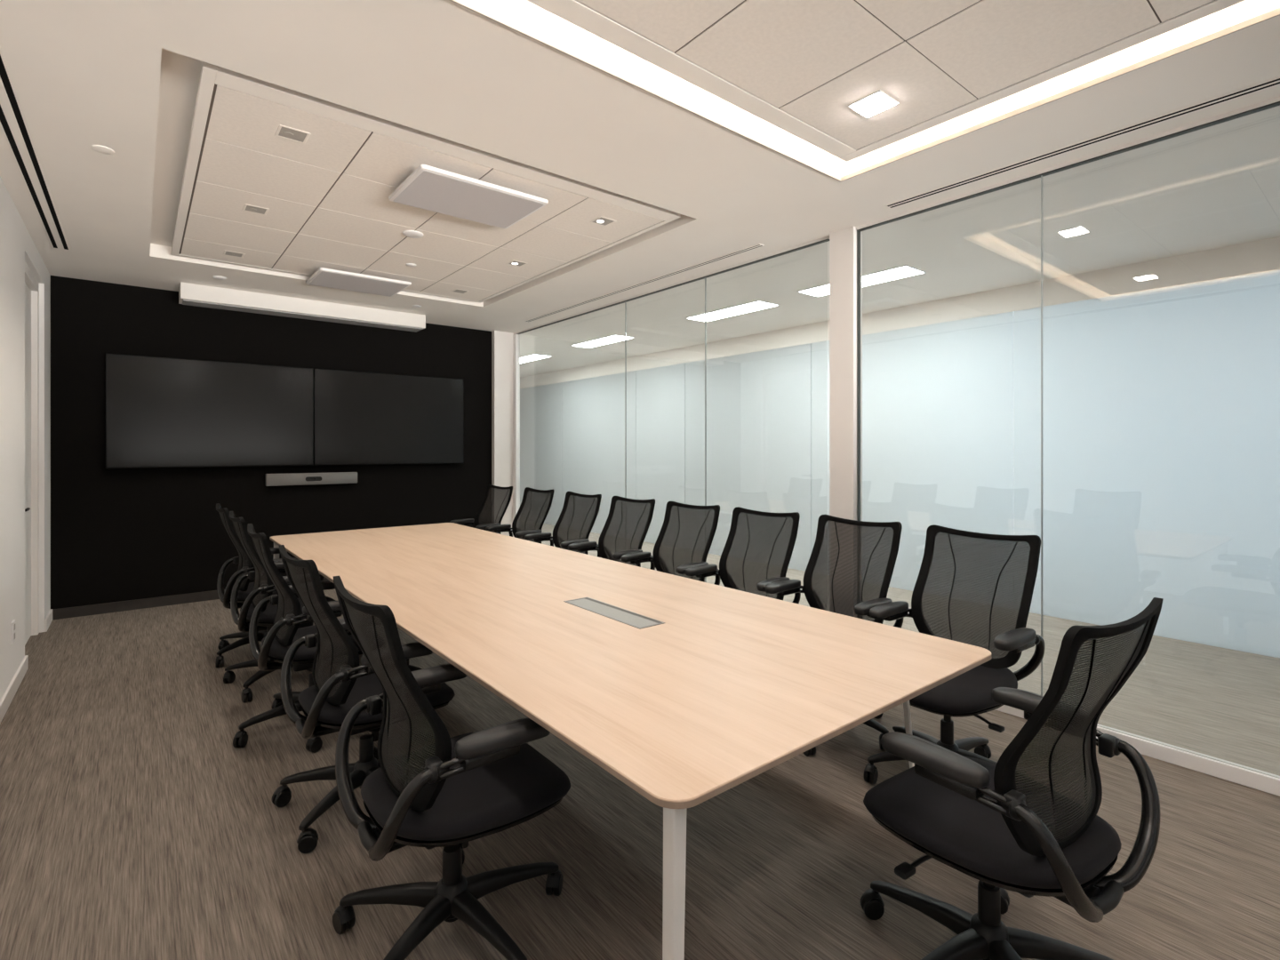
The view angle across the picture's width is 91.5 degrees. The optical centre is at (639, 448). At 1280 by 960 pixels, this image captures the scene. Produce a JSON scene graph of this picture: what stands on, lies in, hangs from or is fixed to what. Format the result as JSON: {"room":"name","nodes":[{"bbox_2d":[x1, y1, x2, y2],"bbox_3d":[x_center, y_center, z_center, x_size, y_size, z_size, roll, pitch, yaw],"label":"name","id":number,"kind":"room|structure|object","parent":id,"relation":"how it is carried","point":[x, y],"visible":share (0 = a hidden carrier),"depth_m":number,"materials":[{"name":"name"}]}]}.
{"room":"conference room","nodes":[
{"label":"conference room","id":0,"kind":"room"},
{"bbox_2d":[0,176,50,700],"bbox_3d":[-1.967,-0.150,1.434,0.150,3.100,9.300,0,0,-39],"label":"wall","id":1,"kind":"structure","parent":0,"point":[17,246],"depth_m":3.68,"materials":[{"name":"white paint"}]},
{"bbox_2d":[10,619,15,644],"bbox_3d":[-3.565,1.040,3.550,0.012,0.120,0.090,0,0,-39],"label":"wall outlet","id":2,"kind":"object","parent":1,"relation":"attached to","point":[12,624],"visible":1,"depth_m":3.52,"materials":[{"name":"white plastic"}]},
{"bbox_2d":[0,608,52,723],"bbox_3d":[-1.900,1.355,1.480,0.014,0.090,9.288,0,0,-39],"label":"baseboard","id":3,"kind":"structure","parent":1,"relation":"attached to","point":[10,692],"depth_m":3.59,"materials":[{"name":"white paint"}]},
{"bbox_2d":[24,260,39,645],"bbox_3d":[-4.274,0.070,4.326,0.119,2.660,1.040,0,0,-39],"label":"door","id":4,"kind":"structure","parent":1,"relation":"in","point":[31,284],"depth_m":4.65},
{"bbox_2d":[50,275,491,609],"bbox_3d":[-3.471,-0.150,6.288,4.190,3.100,0.150,0,0,-39],"label":"wall","id":5,"kind":"structure","parent":0,"point":[117,534],"depth_m":5.72,"materials":[{"name":"black paint"}]},
{"bbox_2d":[52,577,329,620],"bbox_3d":[-3.303,1.357,6.319,3.890,0.085,0.012,0,0,-39],"label":"baseboard","id":6,"kind":"structure","parent":5,"relation":"attached to","point":[206,596],"depth_m":5.43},
{"bbox_2d":[105,352,313,468],"bbox_3d":[-3.905,-0.319,5.774,1.580,0.973,0.106,0,0,-39],"label":"television","id":7,"kind":"object","parent":5,"relation":"attached to","point":[161,412],"visible":1,"depth_m":5.67,"materials":[{"name":"black glass"}]},
{"bbox_2d":[265,472,357,486],"bbox_3d":[-3.289,0.300,6.277,0.824,0.116,0.094,0,0,-39],"label":"camera","id":8,"kind":"object","parent":5,"relation":"attached to","point":[335,477],"visible":1,"depth_m":6.23,"materials":[{"name":"grey plastic"}]},
{"bbox_2d":[313,368,463,465],"bbox_3d":[-2.678,-0.319,6.761,1.561,0.973,0.106,0,0,-39],"label":"television","id":9,"kind":"object","parent":5,"relation":"attached to","point":[361,418],"visible":1,"depth_m":6.67,"materials":[{"name":"black glass"}]},
{"bbox_2d":[491,330,513,535],"bbox_3d":[-1.688,-0.150,7.676,0.330,3.100,0.220,0,0,-39],"label":"column","id":10,"kind":"structure","parent":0,"point":[501,341],"depth_m":7.55,"materials":[{"name":"white paint"}]},
{"bbox_2d":[512,334,519,536],"bbox_3d":[-1.511,-0.032,7.632,0.050,2.732,0.070,0,0,-39],"label":"trim","id":11,"kind":"structure","parent":10,"relation":"attached to","point":[516,337],"depth_m":7.61,"materials":[{"name":"white paint"}]},
{"bbox_2d":[513,96,1279,334],"bbox_3d":[1.360,-1.412,4.064,0.044,0.016,9.230,0,0,-39],"label":"trim","id":12,"kind":"structure","parent":10,"relation":"attached to","point":[1277,99],"depth_m":3.33,"materials":[{"name":"metal"}]},
{"bbox_2d":[515,101,1279,520],"bbox_3d":[1.360,-0.029,4.064,0.032,2.749,9.230,0,0,-39],"label":"trim","id":13,"kind":"structure","parent":10,"relation":"attached to","point":[1276,104],"depth_m":3.89,"materials":[{"name":"metal"}]},
{"bbox_2d":[995,704,1279,796],"bbox_3d":[1.361,1.367,4.064,0.050,0.066,9.230,0,0,-39],"label":"trim","id":14,"kind":"structure","parent":10,"relation":"attached to","point":[1235,772],"depth_m":2.71,"materials":[{"name":"white paint"}]},
{"bbox_3d":[0.200,-0.027,5.505,0.012,2.743,1.064,0,0,-39],"label":"window","id":15,"kind":"structure","parent":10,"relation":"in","visible":0},
{"bbox_2d":[624,175,1042,695],"bbox_3d":[0.962,-0.026,4.559,0.012,2.743,3.504,0,0,-39],"label":"window frame","id":16,"kind":"structure","parent":15,"relation":"attached to","point":[1042,175],"depth_m":3.19,"materials":[{"name":"grey metal"}]},
{"bbox_2d":[0,523,1279,959],"bbox_3d":[-0.978,1.450,5.437,7.010,0.100,14.700,0,0,-39],"label":"floor","id":17,"kind":"structure","parent":0,"point":[133,826],"depth_m":2.25,"materials":[{"name":"carpet"}]},
{"bbox_2d":[215,503,299,667],"bbox_3d":[-2.556,0.888,4.314,0.657,1.022,0.654,0,0,-39],"label":"office chair","id":18,"kind":"object","parent":17,"relation":"on","point":[244,563],"visible":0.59,"depth_m":4.10,"materials":[{"name":"plastic"}]},
{"bbox_2d":[223,511,342,702],"bbox_3d":[-2.126,0.888,3.810,0.647,1.023,0.656,0,0,-45],"label":"office chair","id":19,"kind":"object","parent":17,"relation":"on","point":[263,587],"visible":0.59,"depth_m":3.58,"materials":[{"name":"plastic"}]},
{"bbox_2d":[232,523,363,752],"bbox_3d":[-1.658,0.891,3.145,0.666,1.018,0.650,0,0,-35],"label":"office chair","id":20,"kind":"object","parent":17,"relation":"on","point":[285,631],"visible":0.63,"depth_m":2.96,"materials":[{"name":"plastic"}]},
{"bbox_2d":[271,544,455,853],"bbox_3d":[-1.056,0.891,2.482,0.643,1.018,0.683,0,0,-41],"label":"office chair","id":21,"kind":"object","parent":17,"relation":"on","point":[340,684],"visible":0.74,"depth_m":2.31,"materials":[{"name":"plastic"}]},
{"bbox_2d":[332,576,570,959],"bbox_3d":[-0.510,0.883,1.795,0.654,1.032,0.640,0,0,-39],"label":"office chair","id":22,"kind":"object","parent":17,"relation":"on","point":[430,788],"visible":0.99,"depth_m":1.66,"materials":[{"name":"fabric"}]},
{"bbox_2d":[449,484,512,536],"bbox_3d":[-1.617,0.885,6.194,0.664,1.027,0.651,0,0,-43],"label":"office chair","id":23,"kind":"object","parent":17,"relation":"on","point":[496,501],"visible":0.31,"depth_m":6.37,"materials":[{"name":"fabric"}]},
{"bbox_2d":[485,487,554,546],"bbox_3d":[-1.185,0.886,5.699,0.677,1.028,0.654,0,0,-42],"label":"office chair","id":24,"kind":"object","parent":17,"relation":"on","point":[532,512],"visible":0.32,"depth_m":5.88,"materials":[{"name":"fabric"}]},
{"bbox_2d":[524,491,601,557],"bbox_3d":[-0.672,0.885,5.099,0.654,1.027,0.666,0,0,-42],"label":"office chair","id":25,"kind":"object","parent":17,"relation":"on","point":[576,520],"visible":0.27,"depth_m":5.29,"materials":[{"name":"fabric"}]},
{"bbox_2d":[568,496,655,569],"bbox_3d":[-0.285,0.886,4.611,0.671,1.028,0.678,0,0,-42],"label":"office chair","id":26,"kind":"object","parent":17,"relation":"on","point":[624,532],"visible":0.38,"depth_m":4.78,"materials":[{"name":"fabric"}]},
{"bbox_2d":[269,522,991,959],"bbox_3d":[-0.824,1.032,3.400,1.433,0.735,4.608,0,0,-39],"label":"conference table","id":27,"kind":"object","parent":17,"relation":"on","point":[734,685],"visible":0.93,"depth_m":2.00,"materials":[{"name":"brown wood"}]},
{"bbox_2d":[563,597,664,629],"bbox_3d":[-0.118,0.664,2.549,0.124,0.002,0.530,0,0,-39],"label":"outlet box","id":28,"kind":"object","parent":27,"relation":"in","point":[629,618],"visible":1,"depth_m":2.52,"materials":[{"name":"metal"}]},
{"bbox_2d":[620,500,720,585],"bbox_3d":[0.174,0.886,4.112,0.670,1.028,0.640,0,0,34],"label":"office chair","id":29,"kind":"object","parent":17,"relation":"on","point":[684,540],"visible":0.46,"depth_m":4.27,"materials":[{"name":"fabric"}]},
{"bbox_2d":[685,506,800,604],"bbox_3d":[0.560,0.885,3.654,0.661,1.027,0.646,0,0,-42],"label":"office chair","id":30,"kind":"object","parent":17,"relation":"on","point":[756,554],"visible":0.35,"depth_m":3.79,"materials":[{"name":"fabric"}]},
{"bbox_2d":[765,514,903,756],"bbox_3d":[0.949,0.883,3.129,0.670,1.032,0.647,0,0,-37],"label":"office chair","id":31,"kind":"object","parent":17,"relation":"on","point":[849,571],"visible":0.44,"depth_m":3.28,"materials":[{"name":"fabric"}]},
{"bbox_2d":[863,524,1045,783],"bbox_3d":[1.321,0.881,2.627,0.655,1.038,0.693,0,0,-36],"label":"office chair","id":32,"kind":"object","parent":17,"relation":"on","point":[971,588],"visible":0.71,"depth_m":2.68,"materials":[{"name":"fabric"}]},
{"bbox_2d":[859,597,1163,959],"bbox_3d":[0.896,0.881,1.640,0.671,1.038,0.686,0,0,-34],"label":"office chair","id":33,"kind":"object","parent":17,"relation":"on","point":[1027,823],"visible":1,"depth_m":1.46,"materials":[{"name":"fabric"}]},
{"bbox_2d":[0,0,1279,377],"bbox_3d":[-0.919,-1.560,5.484,6.860,0.280,14.300,0,0,-39],"label":"ceiling","id":34,"kind":"structure","parent":0,"point":[123,76],"depth_m":3.08,"materials":[{"name":"paint"}]},
{"bbox_2d":[0,45,70,249],"bbox_3d":[-1.584,-1.418,1.292,0.094,0.007,8.016,0,0,-39],"label":"ceiling vent","id":35,"kind":"object","parent":34,"relation":"in","point":[13,124],"visible":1,"depth_m":3.01,"materials":[{"name":"metal"}]},
{"bbox_2d":[91,144,114,154],"bbox_3d":[-2.545,-1.417,2.958,0.086,0.007,0.086,0,0,-39],"label":"sprinkler","id":36,"kind":"object","parent":34,"relation":"attached to","point":[103,149],"visible":1,"depth_m":2.95,"materials":[{"name":"paint"}]},
{"bbox_2d":[212,275,226,279],"bbox_3d":[-3.476,-1.413,5.161,0.100,0.017,0.100,0,0,-39],"label":"smoke detector","id":37,"kind":"object","parent":34,"relation":"attached to","point":[219,277],"visible":1,"depth_m":5.14,"materials":[{"name":"white plastic"}]},
{"bbox_2d":[178,282,425,332],"bbox_3d":[-3.174,-1.345,6.071,2.100,0.148,0.260,0,0,-39],"label":"screen housing","id":38,"kind":"object","parent":34,"relation":"attached to","point":[189,294],"visible":1,"depth_m":5.87,"materials":[{"name":"white metal"}]},
{"bbox_2d":[171,61,680,303],"bbox_3d":[-1.607,-1.476,4.245,2.435,0.077,2.910,0,0,-39],"label":"ceiling panel","id":39,"kind":"object","parent":34,"relation":"attached to","point":[325,196],"visible":0.84,"depth_m":3.67,"materials":[{"name":"paint"}]},
{"bbox_2d":[223,250,245,257],"bbox_3d":[-2.999,-1.438,4.608,0.125,0.003,0.125,0,0,-39],"label":"recessed light","id":40,"kind":"object","parent":39,"relation":"attached to","point":[226,252],"visible":1,"depth_m":4.60,"materials":[{"name":"plastic"}]},
{"bbox_2d":[241,203,269,215],"bbox_3d":[-2.310,-1.438,3.750,0.125,0.003,0.125,0,0,-39],"label":"recessed light","id":41,"kind":"object","parent":39,"relation":"attached to","point":[247,207],"visible":1,"depth_m":3.74,"materials":[{"name":"plastic"}]},
{"bbox_2d":[274,124,310,143],"bbox_3d":[-1.589,-1.438,2.854,0.125,0.003,0.125,0,0,-39],"label":"recessed light","id":42,"kind":"object","parent":39,"relation":"attached to","point":[284,132],"visible":1,"depth_m":2.85,"materials":[{"name":"plastic"}]},
{"bbox_2d":[305,267,411,296],"bbox_3d":[-2.355,-1.406,5.228,0.700,0.065,0.540,0,0,-39],"label":"microphone","id":43,"kind":"object","parent":39,"relation":"attached to","point":[323,276],"visible":1,"depth_m":5.17,"materials":[{"name":"plastic"}]},
{"bbox_2d":[405,263,415,266],"bbox_3d":[-1.789,-1.433,4.875,0.080,0.011,0.080,0,0,-39],"label":"sprinkler","id":44,"kind":"object","parent":39,"relation":"attached to","point":[406,264],"visible":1,"depth_m":4.86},
{"bbox_2d":[402,230,423,238],"bbox_3d":[-1.517,-1.431,4.169,0.132,0.015,0.132,0,0,-39],"label":"smoke detector","id":45,"kind":"object","parent":39,"relation":"attached to","point":[412,234],"visible":1,"depth_m":4.14,"materials":[{"name":"white plastic"}]},
{"bbox_2d":[451,288,469,294],"bbox_3d":[-1.643,-1.438,5.698,0.125,0.003,0.125,0,0,-39],"label":"recessed light","id":46,"kind":"object","parent":39,"relation":"attached to","point":[458,291],"visible":1,"depth_m":5.68,"materials":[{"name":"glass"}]},
{"bbox_2d":[388,164,548,228],"bbox_3d":[-0.955,-1.406,3.486,0.720,0.065,0.530,0,0,-39],"label":"microphone","id":47,"kind":"object","parent":39,"relation":"attached to","point":[428,188],"visible":1,"depth_m":3.43,"materials":[{"name":"plastic"}]},
{"bbox_2d":[506,260,527,266],"bbox_3d":[-0.954,-1.438,4.841,0.125,0.003,0.125,0,0,-39],"label":"recessed light","id":48,"kind":"object","parent":39,"relation":"attached to","point":[517,263],"visible":1,"depth_m":4.84,"materials":[{"name":"metal"}]},
{"bbox_2d":[589,216,616,226],"bbox_3d":[-0.233,-1.438,3.944,0.125,0.003,0.125,0,0,-39],"label":"recessed light","id":49,"kind":"object","parent":39,"relation":"attached to","point":[601,220],"visible":1,"depth_m":3.94,"materials":[{"name":"metal"}]},
{"bbox_2d":[520,353,551,363],"bbox_3d":[-1.789,-1.417,9.853,0.320,0.007,1.040,0,0,-39],"label":"recessed light","id":50,"kind":"object","parent":34,"relation":"in","point":[532,357],"visible":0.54,"depth_m":9.71,"materials":[{"name":"white plastic"}]},
{"bbox_2d":[570,334,634,348],"bbox_3d":[-0.504,-1.417,8.256,0.320,0.007,1.040,0,0,-39],"label":"recessed light","id":51,"kind":"object","parent":34,"relation":"in","point":[612,339],"visible":0.93,"depth_m":8.26,"materials":[{"name":"white plastic"}]},
{"bbox_2d":[524,243,764,321],"bbox_3d":[-0.209,-1.418,5.638,0.054,0.007,3.366,0,0,-39],"label":"ceiling vent","id":52,"kind":"object","parent":34,"relation":"in","point":[757,245],"visible":1,"depth_m":5.19,"materials":[{"name":"metal"}]},
{"bbox_2d":[685,300,780,321],"bbox_3d":[0.937,-1.417,6.463,0.320,0.007,1.040,0,0,-39],"label":"recessed light","id":53,"kind":"object","parent":34,"relation":"in","point":[758,305],"visible":0.83,"depth_m":6.40,"materials":[{"name":"white plastic"}]},
{"bbox_2d":[796,283,829,296],"bbox_3d":[1.633,-1.417,5.581,0.337,0.007,0.342,0,0,-39],"label":"recessed light","id":54,"kind":"object","parent":34,"relation":"in","point":[823,290],"depth_m":5.60,"materials":[{"name":"white plastic"}]},
{"bbox_2d":[449,0,1279,182],"bbox_3d":[0.884,-1.425,1.198,2.920,0.022,3.060,0,0,-39],"label":"light","id":55,"kind":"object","parent":34,"relation":"attached to","point":[466,4],"depth_m":2.42,"materials":[{"name":"white plastic"}]},
{"bbox_2d":[526,0,1245,161],"bbox_3d":[0.880,-1.509,1.202,2.658,0.142,2.810,0,0,-39],"label":"ceiling panel","id":56,"kind":"object","parent":34,"relation":"attached to","point":[796,67],"visible":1,"depth_m":2.22,"materials":[{"name":"paint"}]},
{"bbox_2d":[847,89,899,118],"bbox_3d":[0.973,-1.435,2.604,0.150,0.009,0.150,0,0,-39],"label":"recessed light","id":57,"kind":"object","parent":56,"relation":"attached to","point":[878,101],"visible":1,"depth_m":2.59,"materials":[{"name":"white plastic"}]},
{"bbox_2d":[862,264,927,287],"bbox_3d":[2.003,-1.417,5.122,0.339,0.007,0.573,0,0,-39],"label":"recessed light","id":58,"kind":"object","parent":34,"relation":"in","point":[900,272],"depth_m":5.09,"materials":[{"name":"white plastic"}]},
{"bbox_2d":[885,76,1279,207],"bbox_3d":[2.687,-1.418,2.116,0.064,0.007,3.946,0,0,-39],"label":"ceiling vent","id":59,"kind":"object","parent":34,"relation":"in","point":[1276,81],"visible":1,"depth_m":2.83,"materials":[{"name":"metal"}]},
{"bbox_2d":[829,226,862,520],"bbox_3d":[1.345,-0.010,4.081,0.100,2.820,0.175,0,0,-39],"label":"column","id":60,"kind":"structure","parent":0,"point":[844,243],"depth_m":4.04,"materials":[{"name":"white paint"}]},
{"bbox_2d":[1013,316,1014,535],"bbox_3d":[2.494,-0.150,8.229,2.000,3.100,14.500,0,0,-39],"label":"wall","id":61,"kind":"structure","parent":0,"point":[1013,316],"depth_m":7.32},
{"bbox_2d":[520,382,563,525],"bbox_3d":[-2.126,0.100,12.149,0.012,2.600,2.392,0,0,-39],"label":"window","id":62,"kind":"structure","parent":61,"relation":"in","point":[541,407],"depth_m":11.76,"materials":[{"name":"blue glass"}]},
{"bbox_2d":[563,370,636,533],"bbox_3d":[-0.716,0.100,10.395,0.012,2.600,2.092,0,0,-39],"label":"window","id":63,"kind":"structure","parent":61,"relation":"in","point":[594,408],"depth_m":10.29,"materials":[{"name":"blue glass"}]},
{"bbox_2d":[636,362,685,543],"bbox_3d":[0.287,0.100,9.149,0.012,2.600,1.092,0,0,-39],"label":"window","id":64,"kind":"structure","parent":61,"relation":"in","point":[660,391],"depth_m":9.13,"materials":[{"name":"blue glass"}]},
{"bbox_2d":[685,343,811,571],"bbox_3d":[1.289,0.100,7.902,0.012,2.600,2.092,0,0,-39],"label":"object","id":65,"kind":"structure","parent":61,"relation":"in","point":[759,403],"depth_m":7.76,"materials":[{"name":"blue glass"}]},
{"bbox_2d":[520,236,1279,388],"bbox_3d":[1.655,-1.310,7.553,0.155,0.220,14.300,0,0,-39],"label":"trim","id":66,"kind":"structure","parent":61,"relation":"attached to","point":[1259,256],"depth_m":5.50,"materials":[{"name":"paint"}]},
{"bbox_2d":[811,311,1013,591],"bbox_3d":[2.605,0.100,6.265,0.012,2.600,2.092,0,0,-39],"label":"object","id":67,"kind":"structure","parent":61,"relation":"in","point":[938,398],"depth_m":6.02,"materials":[{"name":"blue glass"}]},
{"bbox_2d":[1014,269,1279,657],"bbox_3d":[3.921,0.100,4.628,0.012,2.600,2.092,0,0,-39],"label":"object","id":68,"kind":"structure","parent":61,"relation":"in","point":[1161,406],"depth_m":4.67,"materials":[{"name":"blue glass"}]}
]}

